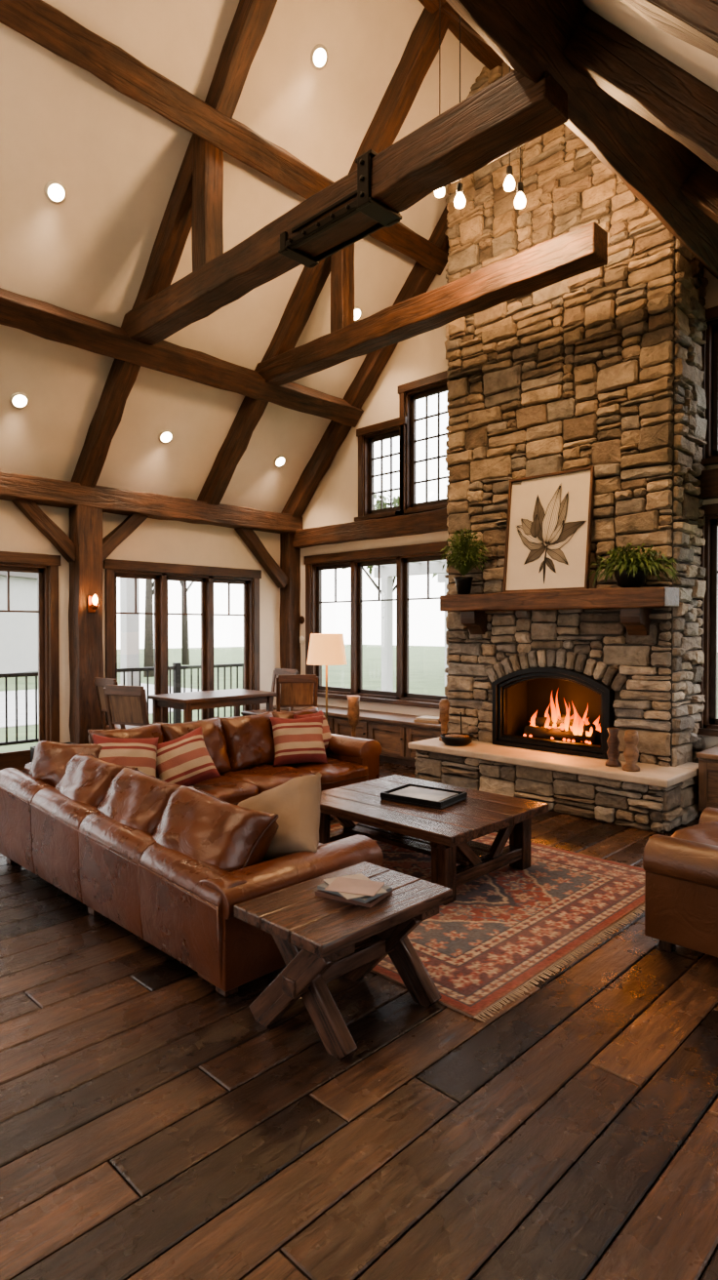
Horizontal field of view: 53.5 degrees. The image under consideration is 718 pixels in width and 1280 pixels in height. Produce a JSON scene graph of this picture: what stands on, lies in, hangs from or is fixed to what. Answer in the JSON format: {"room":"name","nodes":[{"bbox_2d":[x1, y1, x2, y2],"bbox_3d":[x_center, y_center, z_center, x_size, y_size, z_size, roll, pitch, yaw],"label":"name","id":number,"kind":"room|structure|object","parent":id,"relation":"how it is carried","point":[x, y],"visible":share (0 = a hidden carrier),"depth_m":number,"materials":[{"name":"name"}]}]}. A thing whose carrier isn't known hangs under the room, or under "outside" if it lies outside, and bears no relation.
{"room":"living room","nodes":[
{"label":"living room","id":0,"kind":"room"},
{"bbox_2d":[0,662,243,746],"bbox_3d":[-5.059,0.892,8.096,0.090,1.038,10.500,1,1,44],"label":"deck railing","id":1,"kind":"object","parent":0,"point":[177,667],"depth_m":10.18,"materials":[{"name":"metal"}]},
{"bbox_2d":[0,499,280,742],"bbox_3d":[-4.115,-0.179,6.634,0.160,3.150,9.150,1,1,44],"label":"wall","id":2,"kind":"structure","parent":0,"point":[171,541],"depth_m":8.34,"materials":[{"name":"paint"}]},
{"bbox_2d":[0,565,43,572],"bbox_3d":[-3.550,-0.718,7.205,0.040,0.050,0.690,1,1,44],"label":"rail","id":3,"kind":"object","parent":2,"relation":"attached to","point":[2,568],"visible":1,"depth_m":7.28,"materials":[{"name":"brown wood"}]},
{"bbox_2d":[0,551,60,742],"bbox_3d":[-3.801,0.246,6.934,0.200,2.250,1.730,1,1,44],"label":"door frame","id":4,"kind":"structure","parent":2,"relation":"attached to","point":[53,570],"depth_m":7.42,"materials":[{"name":"brown wood"}]},
{"bbox_2d":[37,567,44,741],"bbox_3d":[-3.326,0.293,7.450,0.040,2.080,0.050,1,1,44],"label":"stile","id":5,"kind":"object","parent":2,"relation":"attached to","point":[40,576],"visible":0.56,"depth_m":7.43,"materials":[{"name":"brown wood"}]},
{"bbox_2d":[115,576,117,679],"bbox_3d":[-2.760,0.284,8.030,0.040,2.080,0.050,1,1,44],"label":"stile","id":6,"kind":"object","parent":2,"relation":"attached to","point":[115,577],"visible":0.18,"depth_m":8.02,"materials":[{"name":"brown wood"}]},
{"bbox_2d":[115,572,159,579],"bbox_3d":[-2.575,-0.734,8.204,0.040,0.050,0.582,1,1,44],"label":"rail","id":7,"kind":"object","parent":2,"relation":"attached to","point":[117,575],"visible":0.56,"depth_m":8.19,"materials":[{"name":"brown wood"}]},
{"bbox_2d":[154,572,168,722],"bbox_3d":[-2.333,0.278,8.439,0.120,2.140,0.170,1,1,44],"label":"mullion","id":8,"kind":"object","parent":2,"relation":"attached to","point":[163,667],"depth_m":8.39,"materials":[{"name":"brown wood"}]},
{"bbox_2d":[103,559,261,724],"bbox_3d":[-2.107,0.219,8.670,0.200,2.250,2.160,1,1,44],"label":"door frame","id":9,"kind":"structure","parent":2,"relation":"attached to","point":[114,564],"depth_m":8.55,"materials":[{"name":"brown wood"}]},
{"bbox_2d":[166,575,205,582],"bbox_3d":[-2.121,-0.741,8.669,0.040,0.050,0.577,1,1,44],"label":"rail","id":10,"kind":"object","parent":2,"relation":"attached to","point":[180,579],"visible":0.76,"depth_m":8.66,"materials":[{"name":"brown wood"}]},
{"bbox_2d":[200,575,214,719],"bbox_3d":[-1.881,0.270,8.902,0.120,2.140,0.170,1,1,44],"label":"mullion","id":11,"kind":"object","parent":2,"relation":"attached to","point":[209,581],"depth_m":8.85,"materials":[{"name":"brown wood"}]},
{"bbox_2d":[243,580,248,711],"bbox_3d":[-1.482,0.263,9.339,0.040,2.080,0.050,1,1,44],"label":"stile","id":12,"kind":"object","parent":2,"relation":"attached to","point":[246,649],"visible":0.56,"depth_m":9.32,"materials":[{"name":"brown wood"}]},
{"bbox_2d":[0,760,717,1279],"bbox_3d":[-0.391,1.552,3.026,10.447,0.201,9.150,1,1,44],"label":"floor","id":13,"kind":"structure","parent":0,"point":[151,1128],"depth_m":2.17,"materials":[{"name":"brown wood"}]},
{"bbox_2d":[93,677,152,729],"bbox_3d":[-2.417,0.885,7.489,0.462,0.995,0.557,1,1,44],"label":"dining chair","id":14,"kind":"object","parent":13,"relation":"on","point":[100,683],"visible":0.22,"depth_m":7.40,"materials":[{"name":"brown wood"}]},
{"bbox_2d":[103,684,149,729],"bbox_3d":[-1.985,0.899,6.582,0.462,0.995,0.558,0,1,24],"label":"dining chair","id":15,"kind":"object","parent":13,"relation":"on","point":[125,704],"visible":0.37,"depth_m":6.35,"materials":[{"name":"brown wood"}]},
{"bbox_2d":[0,706,383,997],"bbox_3d":[-0.493,1.015,4.632,2.550,0.824,2.698,1,1,44],"label":"sectional sofa","id":16,"kind":"object","parent":13,"relation":"on","point":[169,863],"visible":0.86,"depth_m":3.50,"materials":[{"name":"brown leather"}]},
{"bbox_2d":[29,740,102,787],"bbox_3d":[-1.873,0.868,4.623,0.565,0.423,0.319,0,-25,14],"label":"cushion","id":17,"kind":"object","parent":16,"relation":"on","point":[50,760],"depth_m":4.54,"materials":[{"name":"brown leather"}]},
{"bbox_2d":[54,753,138,807],"bbox_3d":[-1.570,0.909,4.189,0.663,0.440,0.328,0,-36,48],"label":"cushion","id":18,"kind":"object","parent":16,"relation":"on","point":[86,780],"depth_m":4.01,"materials":[{"name":"brown leather"}]},
{"bbox_2d":[92,733,159,777],"bbox_3d":[-1.513,0.812,4.622,0.452,0.407,0.260,0,1,-26],"label":"throw pillow","id":19,"kind":"object","parent":16,"relation":"on","point":[140,753],"visible":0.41,"depth_m":4.59,"materials":[{"name":"fabric"}]},
{"bbox_2d":[87,723,164,778],"bbox_3d":[-1.580,0.823,4.938,0.531,0.462,0.304,-1,-19,-46],"label":"cushion","id":20,"kind":"object","parent":16,"relation":"on","point":[149,731],"depth_m":4.88,"materials":[{"name":"fabric"}]},
{"bbox_2d":[96,767,198,835],"bbox_3d":[-1.142,0.930,3.770,0.668,0.444,0.330,2,-34,45],"label":"cushion","id":21,"kind":"object","parent":16,"relation":"on","point":[134,802],"depth_m":3.65,"materials":[{"name":"brown leather"}]},
{"bbox_2d":[156,725,220,786],"bbox_3d":[-1.190,0.825,4.809,0.485,0.453,0.246,0,1,-21],"label":"throw pillow","id":22,"kind":"object","parent":16,"relation":"on","point":[185,760],"visible":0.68,"depth_m":4.74,"materials":[{"name":"fabric"}]},
{"bbox_2d":[156,716,231,774],"bbox_3d":[-1.231,0.816,5.296,0.532,0.464,0.314,-1,-19,-46],"label":"cushion","id":23,"kind":"object","parent":16,"relation":"on","point":[217,731],"depth_m":5.28,"materials":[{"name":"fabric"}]},
{"bbox_2d":[152,785,279,872],"bbox_3d":[-0.713,0.953,3.351,0.668,0.444,0.336,5,-32,42],"label":"cushion","id":24,"kind":"object","parent":16,"relation":"on","point":[191,826],"depth_m":3.20,"materials":[{"name":"brown leather"}]},
{"bbox_2d":[214,711,275,771],"bbox_3d":[-0.883,0.811,5.653,0.535,0.465,0.307,-1,-19,-46],"label":"cushion","id":25,"kind":"object","parent":16,"relation":"on","point":[249,739],"depth_m":5.51,"materials":[{"name":"brown leather"}]},
{"bbox_2d":[237,772,321,860],"bbox_3d":[-0.410,0.924,3.516,0.603,0.521,0.362,0,1,22],"label":"linen pillow","id":26,"kind":"object","parent":16,"relation":"on","point":[296,802],"visible":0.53,"depth_m":3.41,"materials":[{"name":"fabric"}]},
{"bbox_2d":[265,706,318,719],"bbox_3d":[-0.532,0.806,6.011,0.532,0.462,0.293,-1,-19,-46],"label":"cushion","id":27,"kind":"object","parent":16,"relation":"on","point":[311,709],"depth_m":5.91,"materials":[{"name":"fabric"}]},
{"bbox_2d":[269,715,327,766],"bbox_3d":[-0.479,0.801,5.674,0.440,0.376,0.259,0,1,-17],"label":"throw pillow","id":28,"kind":"object","parent":16,"relation":"on","point":[300,740],"visible":1,"depth_m":5.61,"materials":[{"name":"fabric"}]},
{"bbox_2d":[293,710,331,750],"bbox_3d":[-0.368,0.776,5.961,0.231,0.338,0.360,1,1,33],"label":"throw pillow","id":29,"kind":"object","parent":16,"relation":"on","point":[327,736],"visible":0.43,"depth_m":5.95,"materials":[{"name":"fabric"}]},
{"bbox_2d":[147,688,276,723],"bbox_3d":[-1.655,0.992,8.129,0.760,0.760,1.240,1,1,44],"label":"dining table","id":30,"kind":"object","parent":13,"relation":"on","point":[235,698],"visible":0.72,"depth_m":7.92,"materials":[{"name":"brown wood"}]},
{"bbox_2d":[240,668,298,716],"bbox_3d":[-1.106,0.864,8.833,0.462,0.995,0.557,1,1,44],"label":"dining chair","id":31,"kind":"object","parent":13,"relation":"on","point":[277,671],"visible":0.23,"depth_m":8.98,"materials":[{"name":"brown wood"}]},
{"bbox_2d":[276,674,318,711],"bbox_3d":[-0.729,0.875,8.100,0.462,0.995,0.557,0,1,-11],"label":"dining chair","id":32,"kind":"object","parent":13,"relation":"on","point":[297,691],"visible":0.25,"depth_m":7.85,"materials":[{"name":"brown wood"}]},
{"bbox_2d":[306,633,346,721],"bbox_3d":[-0.339,0.658,7.468,0.420,1.450,0.420,1,1,44],"label":"floor lamp","id":33,"kind":"object","parent":13,"relation":"on","point":[324,649],"visible":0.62,"depth_m":7.30,"materials":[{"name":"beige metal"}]},
{"bbox_2d":[234,861,452,1059],"bbox_3d":[-0.049,1.247,2.792,0.498,0.486,0.720,1,1,44],"label":"side table","id":34,"kind":"object","parent":13,"relation":"on","point":[320,940],"visible":0.84,"depth_m":2.67,"materials":[{"name":"brown wood"}]},
{"bbox_2d":[315,873,392,907],"bbox_3d":[-0.022,0.985,2.802,0.304,0.058,0.258,1,1,44],"label":"magazine stack","id":35,"kind":"object","parent":34,"relation":"on","point":[358,889],"visible":0.95,"depth_m":2.75,"materials":[{"name":"paper"}]},
{"bbox_2d":[315,888,392,907],"bbox_3d":[-0.020,1.001,2.816,0.250,0.026,0.180,1,1,30],"label":"magazine","id":36,"kind":"object","parent":35,"relation":"on","point":[371,901],"depth_m":2.74,"materials":[{"name":"paper"}]},
{"bbox_2d":[323,877,385,896],"bbox_3d":[-0.015,0.958,2.769,0.200,0.003,0.150,0,1,19],"label":"magazine","id":37,"kind":"object","parent":35,"relation":"on","point":[346,886],"depth_m":2.75,"materials":[{"name":"paper"}]},
{"bbox_2d":[322,873,387,899],"bbox_3d":[-0.017,0.961,2.784,0.170,0.004,0.230,0,1,-26],"label":"magazine","id":38,"kind":"object","parent":35,"relation":"on","point":[358,886],"depth_m":2.76,"materials":[{"name":"paper"}]},
{"bbox_2d":[346,695,359,737],"bbox_3d":[-0.060,0.995,7.830,0.200,0.765,0.200,1,1,44],"label":"wooden vase","id":39,"kind":"object","parent":13,"relation":"on","point":[353,712],"visible":0.68,"depth_m":7.78,"materials":[{"name":"brown wood"}]},
{"bbox_2d":[0,0,717,744],"bbox_3d":[-0.440,-2.069,3.030,10.109,7.042,8.969,1,1,44],"label":"timber beams","id":40,"kind":"structure","parent":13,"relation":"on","point":[653,123],"depth_m":5.75,"materials":[{"name":"wood"}]},
{"bbox_2d":[87,594,99,612],"bbox_3d":[-2.771,-0.382,7.450,0.130,0.190,0.080,1,1,44],"label":"wall sconce","id":41,"kind":"object","parent":40,"relation":"attached to","point":[92,599],"visible":1,"depth_m":7.46,"materials":[{"name":"glass"}]},
{"bbox_2d":[273,704,448,767],"bbox_3d":[0.054,1.117,8.475,2.905,0.500,0.519,1,1,44],"label":"window bench","id":42,"kind":"object","parent":13,"relation":"on","point":[394,732],"visible":0.38,"depth_m":7.94,"materials":[{"name":"brown wood"}]},
{"bbox_2d":[413,716,440,723],"bbox_3d":[0.769,0.855,7.647,0.300,0.049,0.200,1,1,33],"label":"book stack","id":43,"kind":"object","parent":42,"relation":"on","point":[423,719],"visible":0.74,"depth_m":7.58,"materials":[{"name":"paper"}]},
{"bbox_2d":[330,821,644,1021],"bbox_3d":[0.354,1.425,4.309,2.420,0.012,2.141,1,1,44],"label":"rug","id":44,"kind":"object","parent":13,"relation":"on","point":[506,926],"visible":0.38,"depth_m":3.62,"materials":[{"name":"fabric"}]},
{"bbox_2d":[319,774,548,905],"bbox_3d":[0.376,1.215,4.514,1.270,0.400,0.998,1,1,44],"label":"coffee table","id":45,"kind":"object","parent":44,"relation":"on","point":[446,834],"visible":0.8,"depth_m":4.26,"materials":[{"name":"brown wood"}]},
{"bbox_2d":[343,825,470,865],"bbox_3d":[0.289,1.264,4.426,1.000,0.025,0.110,1,1,44],"label":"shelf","id":46,"kind":"object","parent":45,"relation":"attached to","point":[416,845],"depth_m":4.48,"materials":[{"name":"brown wood"}]},
{"bbox_2d":[356,823,489,859],"bbox_3d":[0.376,1.262,4.515,1.000,0.025,0.110,1,1,44],"label":"shelf","id":47,"kind":"object","parent":45,"relation":"attached to","point":[482,854],"depth_m":4.46,"materials":[{"name":"brown wood"}]},
{"bbox_2d":[380,783,467,809],"bbox_3d":[0.411,0.991,4.533,0.440,0.045,0.340,1,1,36],"label":"tray","id":48,"kind":"object","parent":45,"relation":"on","point":[432,797],"visible":1,"depth_m":4.47,"materials":[{"name":"black metal"}]},
{"bbox_2d":[391,786,458,801],"bbox_3d":[0.411,0.988,4.533,0.360,0.026,0.260,1,1,36],"label":"book","id":49,"kind":"object","parent":48,"relation":"on","point":[422,792],"depth_m":4.55,"materials":[{"name":"paper"}]},
{"bbox_2d":[466,840,491,852],"bbox_3d":[0.464,1.261,4.605,1.000,0.025,0.110,1,1,44],"label":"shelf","id":50,"kind":"object","parent":45,"relation":"attached to","point":[473,845],"depth_m":4.32,"materials":[{"name":"brown wood"}]},
{"bbox_2d":[408,61,708,833],"bbox_3d":[1.740,-2.143,6.345,2.461,7.090,1.139,1,1,44],"label":"stone fireplace","id":51,"kind":"object","parent":13,"relation":"on","point":[600,368],"visible":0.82,"depth_m":6.08,"materials":[{"name":"brown stone"}]},
{"bbox_2d":[439,698,449,740],"bbox_3d":[0.834,0.780,6.968,0.110,0.400,0.110,1,1,44],"label":"wooden candlestick","id":52,"kind":"object","parent":51,"relation":"on","point":[444,704],"visible":0.82,"depth_m":6.93,"materials":[{"name":"brown wood"}]},
{"bbox_2d":[440,712,473,746],"bbox_3d":[0.922,0.833,6.715,0.310,0.300,0.310,1,1,44],"label":"bowl","id":53,"kind":"object","parent":51,"relation":"on","point":[451,739],"visible":1,"depth_m":6.62,"materials":[{"name":"brown wood"}]},
{"bbox_2d":[440,586,679,635],"bbox_3d":[1.642,-0.235,6.219,2.140,0.381,0.310,1,1,44],"label":"fireplace mantel","id":54,"kind":"object","parent":51,"relation":"attached to","point":[635,604],"visible":1,"depth_m":5.89,"materials":[{"name":"brown wood"}]},
{"bbox_2d":[454,576,473,594],"bbox_3d":[0.999,-0.517,6.787,0.180,0.165,0.180,1,1,44],"label":"pot","id":55,"kind":"object","parent":54,"relation":"on","point":[463,583],"depth_m":6.73,"materials":[{"name":"ceramic"}]},
{"bbox_2d":[440,527,488,594],"bbox_3d":[0.995,-0.743,6.789,0.521,0.616,0.357,1,1,44],"label":"boxwood","id":56,"kind":"object","parent":54,"relation":"on","point":[462,555],"visible":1,"depth_m":6.73,"materials":[{"name":"green plant"}]},
{"bbox_2d":[502,466,595,592],"bbox_3d":[1.653,-0.946,6.262,0.820,1.048,0.151,1,1,44],"label":"framed botanical print","id":57,"kind":"object","parent":54,"relation":"on","point":[548,536],"visible":0.96,"depth_m":6.23,"materials":[{"name":"paper"}]},
{"bbox_2d":[587,542,679,587],"bbox_3d":[2.168,-0.584,5.633,0.558,0.358,0.641,0,1,-11],"label":"potted fern","id":58,"kind":"object","parent":54,"relation":"on","point":[631,571],"visible":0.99,"depth_m":5.55,"materials":[{"name":"green plant"}]},
{"bbox_2d":[614,569,647,587],"bbox_3d":[2.152,-0.483,5.634,0.250,0.132,0.250,1,1,44],"label":"pot","id":59,"kind":"object","parent":58,"relation":"on","point":[624,580],"depth_m":5.55,"materials":[{"name":"ceramic"}]},
{"bbox_2d":[604,727,621,766],"bbox_3d":[2.024,0.850,5.668,0.120,0.300,0.120,1,1,44],"label":"wooden candlestick","id":60,"kind":"object","parent":51,"relation":"on","point":[613,741],"visible":1,"depth_m":5.63,"materials":[{"name":"brown wood"}]},
{"bbox_2d":[622,729,639,771],"bbox_3d":[2.097,0.848,5.485,0.130,0.310,0.130,1,1,44],"label":"wooden candlestick","id":61,"kind":"object","parent":51,"relation":"on","point":[630,753],"visible":1,"depth_m":5.45,"materials":[{"name":"brown wood"}]},
{"bbox_2d":[642,806,717,957],"bbox_3d":[1.993,1.026,3.325,0.997,0.844,0.957,1,1,44],"label":"leather armchair","id":62,"kind":"object","parent":13,"relation":"on","point":[681,869],"visible":1,"depth_m":3.23,"materials":[{"name":"brown leather"}]},
{"bbox_2d":[696,745,717,811],"bbox_3d":[3.207,1.146,5.349,1.095,0.540,0.589,1,1,44],"label":"base cabinet","id":63,"kind":"object","parent":13,"relation":"on","point":[708,758],"visible":0.78,"depth_m":5.49,"materials":[{"name":"brown wood"}]},
{"bbox_2d":[0,0,717,513],"bbox_3d":[-0.444,-3.567,2.997,10.500,4.397,9.350,1,1,44],"label":"ceiling","id":64,"kind":"structure","parent":0,"point":[118,161],"depth_m":6.22,"materials":[{"name":"paint"}]},
{"bbox_2d":[9,392,29,408],"bbox_3d":[-3.169,-2.235,6.649,0.125,0.132,0.170,1,1,44],"label":"recessed light","id":65,"kind":"object","parent":64,"relation":"in","point":[18,400],"visible":1,"depth_m":6.64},
{"bbox_2d":[44,179,67,204],"bbox_3d":[-2.400,-3.546,5.641,0.125,0.132,0.170,1,1,44],"label":"recessed light","id":66,"kind":"object","parent":64,"relation":"in","point":[56,192],"visible":1,"depth_m":5.63,"materials":[{"name":"white"}]},
{"bbox_2d":[158,429,173,443],"bbox_3d":[-2.108,-2.220,7.780,0.125,0.132,0.170,1,1,44],"label":"recessed light","id":67,"kind":"object","parent":64,"relation":"in","point":[166,436],"visible":1,"depth_m":7.77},
{"bbox_2d":[310,43,328,70],"bbox_3d":[-0.332,-4.878,5.963,0.125,0.132,0.170,1,1,44],"label":"recessed light","id":68,"kind":"object","parent":64,"relation":"in","point":[319,56],"visible":1,"depth_m":5.95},
{"bbox_2d":[434,0,444,198],"bbox_3d":[0.606,-4.216,5.338,0.084,1.773,0.084,1,1,44],"label":"pendant light","id":69,"kind":"object","parent":64,"relation":"hanging from","point":[440,192],"visible":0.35,"depth_m":5.33,"materials":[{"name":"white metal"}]},
{"bbox_2d":[453,15,465,208],"bbox_3d":[0.729,-3.975,5.138,0.084,1.697,0.084,1,1,44],"label":"pendant light","id":70,"kind":"object","parent":64,"relation":"hanging from","point":[460,200],"visible":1,"depth_m":5.13,"materials":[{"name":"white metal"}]},
{"bbox_2d":[503,66,515,191],"bbox_3d":[1.089,-3.890,5.151,0.084,1.267,0.084,1,1,44],"label":"pendant light","id":71,"kind":"object","parent":64,"relation":"hanging from","point":[509,183],"visible":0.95,"depth_m":5.14,"materials":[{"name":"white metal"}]},
{"bbox_2d":[514,146,525,208],"bbox_3d":[1.120,-3.660,4.942,0.084,1.313,0.084,1,1,44],"label":"pendant light","id":72,"kind":"object","parent":64,"relation":"hanging from","point":[520,200],"visible":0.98,"depth_m":4.93,"materials":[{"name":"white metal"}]},
{"bbox_2d":[299,251,717,750],"bbox_3d":[2.737,-2.143,6.280,10.400,7.088,0.160,1,1,44],"label":"wall","id":73,"kind":"structure","parent":0,"point":[335,500],"depth_m":8.58,"materials":[{"name":"paint"}]},
{"bbox_2d":[316,567,320,689],"bbox_3d":[-0.537,-0.159,9.507,0.050,1.640,0.040,1,1,44],"label":"stile","id":74,"kind":"object","parent":73,"relation":"attached to","point":[318,572],"visible":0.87,"depth_m":9.49,"materials":[{"name":"wood"}]},
{"bbox_2d":[350,560,362,695],"bbox_3d":[-0.024,-0.151,8.978,0.120,1.700,0.120,1,1,44],"label":"mullion","id":75,"kind":"object","parent":73,"relation":"attached to","point":[353,566],"depth_m":8.95,"materials":[{"name":"brown wood"}]},
{"bbox_2d":[368,438,373,514],"bbox_3d":[0.150,-2.019,8.807,0.050,0.940,0.040,1,1,44],"label":"stile","id":76,"kind":"object","parent":73,"relation":"attached to","point":[371,444],"visible":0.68,"depth_m":8.79,"materials":[{"name":"wood"}]},
{"bbox_2d":[303,540,447,703],"bbox_3d":[0.233,-0.202,8.727,2.520,1.810,0.200,1,1,44],"label":"window frame","id":77,"kind":"structure","parent":73,"relation":"attached to","point":[429,547],"depth_m":9.00,"materials":[{"name":"brown wood"}]},
{"bbox_2d":[360,688,396,696],"bbox_3d":[0.247,0.648,8.755,0.697,0.050,0.040,1,1,44],"label":"rail","id":78,"kind":"object","parent":77,"relation":"on","point":[362,691],"visible":0.74,"depth_m":8.74,"materials":[{"name":"wood"}]},
{"bbox_2d":[404,692,447,700],"bbox_3d":[0.797,0.656,8.218,0.702,0.050,0.040,1,1,44],"label":"rail","id":79,"kind":"object","parent":77,"relation":"on","point":[409,695],"visible":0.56,"depth_m":8.21,"materials":[{"name":"wood"}]},
{"bbox_2d":[358,559,396,566],"bbox_3d":[0.247,-0.942,8.730,0.697,0.050,0.040,1,1,44],"label":"rail","id":80,"kind":"object","parent":73,"relation":"attached to","point":[385,562],"visible":0.76,"depth_m":8.73,"materials":[{"name":"wood"}]},
{"bbox_2d":[317,692,439,708],"bbox_3d":[0.166,0.729,8.673,2.540,0.050,0.069,1,1,44],"label":"sill","id":81,"kind":"structure","parent":73,"relation":"attached to","point":[321,695],"depth_m":8.46,"materials":[{"name":"brown wood"}]},
{"bbox_2d":[354,509,406,521],"bbox_3d":[0.252,-1.490,8.555,0.820,0.050,0.069,1,1,44],"label":"sill","id":82,"kind":"structure","parent":73,"relation":"attached to","point":[391,513],"depth_m":8.52,"materials":[{"name":"brown wood"}]},
{"bbox_2d":[356,370,448,517],"bbox_3d":[0.584,-2.241,8.353,1.540,1.460,0.200,1,1,44],"label":"window frame","id":83,"kind":"structure","parent":73,"relation":"attached to","point":[408,397],"depth_m":8.32,"materials":[{"name":"brown wood"}]},
{"bbox_2d":[410,498,448,507],"bbox_3d":[0.841,-1.563,8.140,0.620,0.050,0.040,1,1,44],"label":"rail","id":84,"kind":"object","parent":83,"relation":"on","point":[443,500],"visible":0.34,"depth_m":8.13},
{"bbox_3d":[0.841,-2.193,8.130,0.520,1.210,0.002,1,1,44],"label":"glass","id":85,"kind":"object","parent":84,"relation":"attached to","visible":0},
{"bbox_2d":[425,396,428,501],"bbox_3d":[0.779,-2.194,8.191,0.018,1.210,0.020,1,1,44],"label":"muntin","id":86,"kind":"object","parent":85,"relation":"attached to","point":[426,397],"visible":1,"depth_m":8.19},
{"bbox_2d":[437,392,439,499],"bbox_3d":[0.903,-2.192,8.070,0.018,1.210,0.020,1,1,44],"label":"muntin","id":87,"kind":"object","parent":85,"relation":"attached to","point":[438,424],"visible":1,"depth_m":8.07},
{"bbox_2d":[396,556,409,699],"bbox_3d":[0.525,-0.143,8.443,0.120,1.700,0.120,1,1,44],"label":"mullion","id":88,"kind":"object","parent":73,"relation":"attached to","point":[400,561],"depth_m":8.42,"materials":[{"name":"brown wood"}]},
{"bbox_2d":[410,395,416,507],"bbox_3d":[0.637,-2.196,8.329,0.050,1.310,0.040,1,1,44],"label":"stile","id":89,"kind":"object","parent":73,"relation":"attached to","point":[413,402],"visible":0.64,"depth_m":8.31,"materials":[{"name":"wood"}]},
{"bbox_2d":[410,385,447,399],"bbox_3d":[0.841,-2.823,8.120,0.620,0.050,0.040,1,1,44],"label":"rail","id":90,"kind":"object","parent":89,"relation":"attached to","point":[443,388],"visible":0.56,"depth_m":8.12,"materials":[{"name":"wood"}]},
{"bbox_2d":[395,502,448,515],"bbox_3d":[0.760,-1.482,8.059,0.880,0.050,0.069,1,1,44],"label":"sill","id":91,"kind":"structure","parent":73,"relation":"attached to","point":[442,505],"depth_m":8.04,"materials":[{"name":"brown wood"}]},
{"bbox_2d":[403,555,446,562],"bbox_3d":[0.797,-0.934,8.193,0.702,0.050,0.040,1,1,44],"label":"rail","id":92,"kind":"object","parent":73,"relation":"attached to","point":[428,558],"visible":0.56,"depth_m":8.20,"materials":[{"name":"wood"}]},
{"bbox_2d":[696,503,717,728],"bbox_3d":[3.360,-0.189,5.675,1.300,1.880,0.200,1,1,44],"label":"window frame","id":93,"kind":"structure","parent":73,"relation":"attached to","point":[707,523],"depth_m":6.01,"materials":[{"name":"brown wood"}]},
{"bbox_2d":[697,727,717,736],"bbox_3d":[3.294,0.777,5.622,1.320,0.050,0.069,1,1,44],"label":"sill","id":94,"kind":"structure","parent":73,"relation":"attached to","point":[701,731],"depth_m":5.95,"materials":[{"name":"brown wood"}]},
{"bbox_2d":[699,305,717,458],"bbox_3d":[3.181,-2.137,5.819,0.800,1.250,0.200,1,1,44],"label":"window frame","id":95,"kind":"structure","parent":73,"relation":"attached to","point":[708,379],"depth_m":5.98,"materials":[{"name":"brown wood"}]},
{"bbox_2d":[709,520,717,724],"bbox_3d":[3.013,-0.150,6.043,0.050,1.730,0.040,1,1,44],"label":"stile","id":96,"kind":"object","parent":73,"relation":"attached to","point":[714,529],"visible":1,"depth_m":6.03,"materials":[{"name":"wood"}]},
{"bbox_2d":[711,324,717,455],"bbox_3d":[3.013,-2.095,6.012,0.050,1.100,0.040,1,1,44],"label":"stile","id":97,"kind":"object","parent":73,"relation":"attached to","point":[714,449],"visible":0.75,"depth_m":6.00,"materials":[{"name":"wood"}]},
{"label":"outside","id":98,"kind":"structure","parent":0,"visible":0},
{"bbox_2d":[0,643,717,753],"bbox_3d":[-0.173,1.628,14.168,100.000,0.001,100.000,1,1,44],"label":"lawn","id":99,"kind":"structure","parent":98,"point":[426,663],"depth_m":28.16,"materials":[{"name":"green plant"}]},
{"bbox_2d":[0,575,38,673],"bbox_3d":[-18.781,-0.667,32.293,10.000,3.990,8.000,0,1,16],"label":"wall","id":100,"kind":"structure","parent":99,"relation":"on","point":[19,631],"depth_m":29.88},
{"bbox_2d":[0,570,37,579],"bbox_3d":[-18.781,-4.162,32.239,10.600,3.000,9.200,0,1,16],"label":"roof","id":101,"kind":"structure","parent":100,"relation":"on","point":[12,574],"depth_m":29.67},
{"bbox_2d":[0,682,227,727],"bbox_3d":[-13.930,1.658,11.525,8.000,0.018,27.000,1,1,44],"label":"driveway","id":102,"kind":"structure","parent":99,"relation":"on","point":[30,693],"depth_m":16.92,"materials":[{"name":"concrete"}]},
{"bbox_2d":[120,577,139,685],"bbox_3d":[-3.345,-0.093,10.390,0.200,3.540,0.200,1,1,44],"label":"porch column","id":103,"kind":"structure","parent":99,"relation":"on","point":[129,623],"depth_m":10.31,"materials":[{"name":"paint"}]},
{"bbox_2d":[143,579,154,677],"bbox_3d":[-8.025,-2.745,27.531,5.587,8.318,3.710,1,1,44],"label":"tree","id":104,"kind":"object","parent":99,"relation":"on","point":[148,661],"visible":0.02,"depth_m":27.33,"materials":[{"name":"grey plant"}]},
{"bbox_2d":[179,581,194,664],"bbox_3d":[-8.929,-3.371,36.721,6.191,9.288,4.286,1,1,44],"label":"tree","id":105,"kind":"object","parent":99,"relation":"on","point":[184,620],"visible":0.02,"depth_m":36.57,"materials":[{"name":"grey plant"}]},
{"bbox_2d":[344,494,399,594],"bbox_3d":[1.064,-2.251,28.292,5.135,7.321,3.448,1,1,44],"label":"tree","id":106,"kind":"object","parent":99,"relation":"on","point":[395,502],"visible":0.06,"depth_m":28.10,"materials":[{"name":"green plant"}]},
{"bbox_2d":[373,560,448,691],"bbox_3d":[2.526,0.063,13.187,4.200,3.140,2.600,1,1,44],"label":"pergola","id":107,"kind":"object","parent":99,"relation":"on","point":[387,572],"visible":0.11,"depth_m":13.66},
{"bbox_3d":[-3.815,1.356,6.966,0.160,0.030,1.510,1,1,44],"label":"door frame","id":108,"kind":"structure","parent":0,"visible":0},
{"bbox_2d":[0,749,30,770],"bbox_3d":[-3.550,1.236,7.236,0.040,0.200,0.690,1,1,44],"label":"rail","id":109,"kind":"object","parent":108,"relation":"on","point":[18,759],"visible":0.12,"depth_m":7.25,"materials":[{"name":"brown wood"}]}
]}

